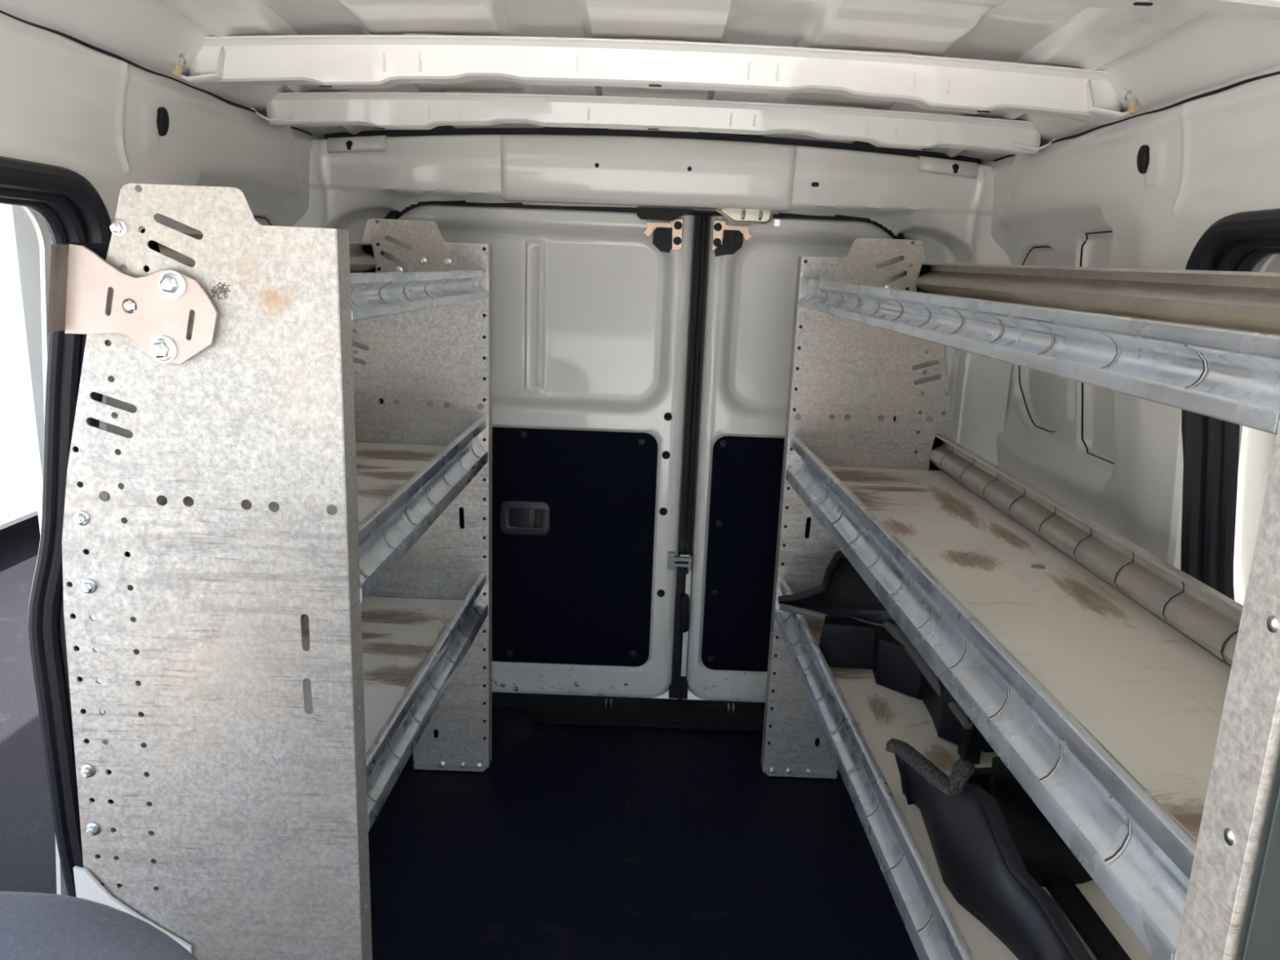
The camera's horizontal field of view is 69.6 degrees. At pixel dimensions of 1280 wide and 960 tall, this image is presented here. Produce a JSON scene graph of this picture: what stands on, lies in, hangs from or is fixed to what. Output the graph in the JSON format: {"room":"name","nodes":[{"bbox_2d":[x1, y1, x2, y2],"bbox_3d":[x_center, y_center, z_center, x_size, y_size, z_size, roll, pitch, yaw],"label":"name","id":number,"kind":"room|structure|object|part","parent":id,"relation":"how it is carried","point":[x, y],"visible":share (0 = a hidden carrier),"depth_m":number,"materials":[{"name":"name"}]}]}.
{"room":"vehicle interior","nodes":[
{"label":"vehicle interior","id":0,"kind":"room"},
{"bbox_2d":[0,9,323,954],"bbox_3d":[-0.692,0.214,0.770,0.286,1.286,2.692,2,13,0],"label":"wall","id":1,"kind":"structure","parent":0,"point":[111,120],"depth_m":1.19,"materials":[{"name":"white metal"}]},
{"bbox_2d":[0,155,119,897],"bbox_3d":[-0.754,0.286,0.729,0.153,1.117,1.117,2,13,0],"label":"door seal","id":2,"kind":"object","parent":1,"relation":"attached to","point":[71,207],"depth_m":1.20,"materials":[{"name":"black rubber"}]},
{"bbox_2d":[2,204,905,700],"bbox_3d":[-0.008,0.201,0.819,1.712,1.521,2.836,2,13,0],"label":"trim","id":3,"kind":"structure","parent":1,"relation":"attached to","point":[23,243],"depth_m":1.27,"materials":[{"name":"white paint"}]},
{"bbox_2d":[0,0,1279,164],"bbox_3d":[0.017,-0.454,0.665,1.680,0.130,2.800,2,13,0],"label":"ceiling","id":4,"kind":"structure","parent":0,"point":[1166,56],"depth_m":1.20,"materials":[{"name":"white paint"}]},
{"bbox_2d":[368,708,919,959],"bbox_3d":[-0.033,0.846,0.965,1.620,0.024,2.620,2,13,0],"label":"floor","id":5,"kind":"structure","parent":0,"point":[574,842],"depth_m":1.65,"materials":[{"name":"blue rubber"}]},
{"bbox_2d":[0,891,197,959],"bbox_3d":[-0.484,0.601,0.374,0.478,0.625,0.550,2,13,0],"label":"seat","id":6,"kind":"object","parent":5,"relation":"on","point":[34,926],"visible":1,"depth_m":0.53,"materials":[{"name":"grey fabric"}]},
{"bbox_2d":[47,183,492,959],"bbox_3d":[-0.486,0.142,1.440,0.374,1.099,0.817,2,13,0],"label":"shelving unit","id":7,"kind":"object","parent":5,"relation":"on","point":[310,602],"visible":1,"depth_m":1.08,"materials":[{"name":"metal"}]},
{"bbox_2d":[149,335,177,363],"bbox_3d":[-0.507,-0.139,0.978,0.029,0.029,0.002,2,13,0],"label":"bolt","id":8,"kind":"object","parent":7,"relation":"in","point":[162,348],"depth_m":0.98,"materials":[{"name":"silver metal"}]},
{"bbox_2d":[157,270,186,298],"bbox_3d":[-0.489,-0.204,0.963,0.029,0.029,0.002,2,13,0],"label":"bolt","id":9,"kind":"object","parent":7,"relation":"in","point":[171,284],"depth_m":0.96,"materials":[{"name":"silver metal"}]},
{"bbox_3d":[-0.507,0.228,1.076,0.339,1.095,0.002,2,13,0],"label":"panel","id":10,"kind":"part","parent":7,"relation":"part of","materials":[{"name":"metal"}]},
{"bbox_3d":[-0.466,0.060,1.800,0.339,1.099,0.002,2,13,0],"label":"panel","id":11,"kind":"part","parent":7,"relation":"part of","materials":[{"name":"metal"}]},
{"bbox_2d":[760,237,1279,959],"bbox_3d":[0.476,0.234,1.204,0.341,1.099,1.371,2,13,-3],"label":"shelving unit","id":12,"kind":"object","parent":5,"relation":"on","point":[1135,702],"visible":0.98,"depth_m":1.02,"materials":[{"name":"metal"}]},
{"bbox_3d":[0.451,0.090,1.825,0.339,1.099,0.002,2,13,0],"label":"panel","id":13,"kind":"part","parent":12,"relation":"part of","materials":[{"name":"metal"}]},
{"bbox_2d":[777,550,995,764],"bbox_3d":[0.408,0.273,1.567,0.314,0.169,0.538,2,13,0],"label":"trim piece","id":14,"kind":"object","parent":12,"relation":"on","point":[859,632],"visible":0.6,"depth_m":1.60,"materials":[{"name":"black plastic"}]},
{"bbox_3d":[0.462,0.300,1.461,0.040,0.046,0.312,0,13,-8],"label":"looped arm","id":15,"kind":"part","parent":14,"relation":"part of","materials":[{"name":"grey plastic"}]},
{"bbox_2d":[885,737,1093,959],"bbox_3d":[0.396,0.424,1.067,0.068,0.140,0.379,-1,13,-15],"label":"shield","id":16,"kind":"object","parent":12,"relation":"on","point":[979,860],"visible":1,"depth_m":1.04,"materials":[{"name":"black plastic"}]},
{"bbox_2d":[967,756,1093,886],"bbox_3d":[0.512,0.428,1.171,0.153,0.071,0.240,2,13,0],"label":"trim piece","id":17,"kind":"object","parent":12,"relation":"on","point":[1044,855],"visible":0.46,"depth_m":1.13,"materials":[{"name":"black plastic"}]},
{"bbox_2d":[1045,876,1131,959],"bbox_3d":[0.516,0.502,1.001,0.120,0.020,0.195,2,13,0],"label":"strap","id":18,"kind":"object","parent":12,"relation":"on","point":[1097,936],"visible":1,"depth_m":1.02,"materials":[{"name":"black"}]},
{"bbox_3d":[0.502,0.387,0.554,0.339,1.095,0.002,2,13,0],"label":"panel","id":19,"kind":"part","parent":12,"relation":"part of","materials":[{"name":"metal"}]},
{"bbox_2d":[292,125,1012,466],"bbox_3d":[0.003,-0.089,2.040,1.520,1.318,0.204,2,13,0],"label":"door frame","id":20,"kind":"structure","parent":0,"point":[944,202],"depth_m":1.85,"materials":[{"name":"white paint"}]},
{"bbox_2d":[382,204,694,697],"bbox_3d":[-0.245,-0.031,2.135,0.692,1.149,0.053,2,13,-1],"label":"door","id":21,"kind":"structure","parent":20,"relation":"in","point":[591,318],"depth_m":2.11,"materials":[{"name":"white paint"}]},
{"bbox_2d":[510,508,540,526],"bbox_3d":[-0.268,0.087,2.148,0.084,0.054,0.004,2,13,0],"label":"door handle","id":22,"kind":"object","parent":21,"relation":"on","point":[518,517],"depth_m":2.14,"materials":[{"name":"black plastic"}]},
{"bbox_3d":[-0.261,0.089,2.142,0.059,0.050,0.012,2,13,0],"label":"handle lever","id":23,"kind":"part","parent":21,"relation":"part of","materials":[{"name":"grey plastic"}]},
{"bbox_2d":[644,218,682,253],"bbox_3d":[0.049,-0.527,1.983,0.083,0.072,0.041,2,13,0],"label":"latch","id":24,"kind":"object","parent":21,"relation":"attached to","point":[663,233],"depth_m":1.98,"materials":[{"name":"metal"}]},
{"bbox_2d":[666,551,692,573],"bbox_3d":[0.093,0.196,2.156,0.056,0.052,0.025,2,13,0],"label":"lock catch","id":25,"kind":"object","parent":21,"relation":"attached to","point":[672,557],"visible":1,"depth_m":2.15,"materials":[{"name":"silver metal"}]},
{"bbox_2d":[492,692,764,732],"bbox_3d":[-0.021,0.541,2.176,1.160,0.044,0.142,2,13,0],"label":"trim","id":26,"kind":"structure","parent":20,"relation":"attached to","point":[548,708],"depth_m":2.17,"materials":[{"name":"black plastic"}]},
{"bbox_2d":[376,200,909,422],"bbox_3d":[-0.009,-0.020,2.099,1.182,1.181,0.022,2,13,0],"label":"trim","id":27,"kind":"structure","parent":20,"relation":"attached to","point":[394,215],"depth_m":1.97,"materials":[{"name":"black rubber"}]},
{"bbox_2d":[500,134,795,212],"bbox_3d":[0.015,-0.624,1.864,0.586,0.131,0.056,2,13,0],"label":"trim","id":28,"kind":"structure","parent":20,"relation":"attached to","point":[602,170],"depth_m":1.84,"materials":[{"name":"white paint"}]},
{"bbox_2d":[636,207,693,221],"bbox_3d":[0.055,-0.568,1.944,0.130,0.039,0.042,2,13,0],"label":"trim","id":29,"kind":"structure","parent":20,"relation":"in","point":[643,213],"depth_m":1.94,"materials":[{"name":"black plastic"}]},
{"bbox_2d":[715,209,780,226],"bbox_3d":[0.229,-0.558,1.936,0.140,0.040,0.028,1,13,-6],"label":"bracket","id":30,"kind":"object","parent":20,"relation":"in","point":[760,217],"depth_m":1.94,"materials":[{"name":"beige metal"}]},
{"bbox_2d":[668,213,905,702],"bbox_3d":[0.332,-0.011,2.137,0.480,1.153,0.040,2,13,0],"label":"door","id":31,"kind":"structure","parent":20,"relation":"in","point":[742,305],"depth_m":2.11,"materials":[{"name":"white paint"}]},
{"bbox_2d":[680,593,689,632],"bbox_3d":[0.106,0.318,2.192,0.022,0.095,0.014,2,13,0],"label":"lever","id":32,"kind":"object","parent":31,"relation":"attached to","point":[685,600],"visible":1,"depth_m":2.19,"materials":[{"name":"black plastic"}]},
{"bbox_2d":[711,220,751,256],"bbox_3d":[0.199,-0.519,1.984,0.083,0.076,0.041,2,13,0],"label":"latch","id":33,"kind":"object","parent":31,"relation":"attached to","point":[726,239],"depth_m":1.98,"materials":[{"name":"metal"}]},
{"bbox_2d":[982,71,1279,569],"bbox_3d":[0.739,0.269,0.770,0.160,1.286,2.692,2,13,0],"label":"wall","id":34,"kind":"structure","parent":0,"point":[1139,191],"depth_m":1.36,"materials":[{"name":"white metal"}]},
{"bbox_2d":[250,91,1056,155],"bbox_3d":[0.024,-0.616,1.577,1.370,0.064,0.083,2,13,0],"label":"beam","id":35,"kind":"structure","parent":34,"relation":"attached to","point":[915,131],"depth_m":1.55,"materials":[{"name":"white metal"}]},
{"bbox_2d":[172,33,1137,126],"bbox_3d":[0.022,-0.574,1.301,1.370,0.078,0.123,2,13,0],"label":"beam","id":36,"kind":"structure","parent":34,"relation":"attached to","point":[929,82],"depth_m":1.29,"materials":[{"name":"white metal"}]},
{"bbox_2d":[1044,0,1279,19],"bbox_3d":[0.019,-0.506,0.892,1.310,0.064,0.088,2,13,0],"label":"beam","id":37,"kind":"structure","parent":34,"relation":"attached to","point":[1268,9],"depth_m":0.90,"materials":[{"name":"white metal"}]},
{"bbox_2d":[1180,208,1279,600],"bbox_3d":[0.730,0.343,0.729,0.153,1.117,1.117,2,13,0],"label":"trim","id":38,"kind":"structure","parent":34,"relation":"attached to","point":[1237,242],"depth_m":1.18,"materials":[{"name":"black rubber"}]},
{"bbox_2d":[1233,253,1279,605],"bbox_3d":[0.779,0.330,0.726,0.100,1.150,1.180,2,13,0],"label":"window","id":39,"kind":"structure","parent":34,"relation":"in","point":[1257,446],"depth_m":1.20,"materials":[{"name":"white glass"}]},
{"label":"outside","id":40,"kind":"structure","parent":0,"visible":0},
{"bbox_2d":[0,514,57,893],"bbox_3d":[-0.058,1.509,0.348,60.000,0.040,60.000,2,13,0],"label":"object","id":41,"kind":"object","parent":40,"point":[28,864],"depth_m":2.90,"materials":[{"name":"plastic"}]},
{"bbox_2d":[0,204,37,529],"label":"window","id":42,"kind":"structure","parent":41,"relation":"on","point":[18,502],"depth_m":4.17,"materials":[{"name":"glass"}]}
]}

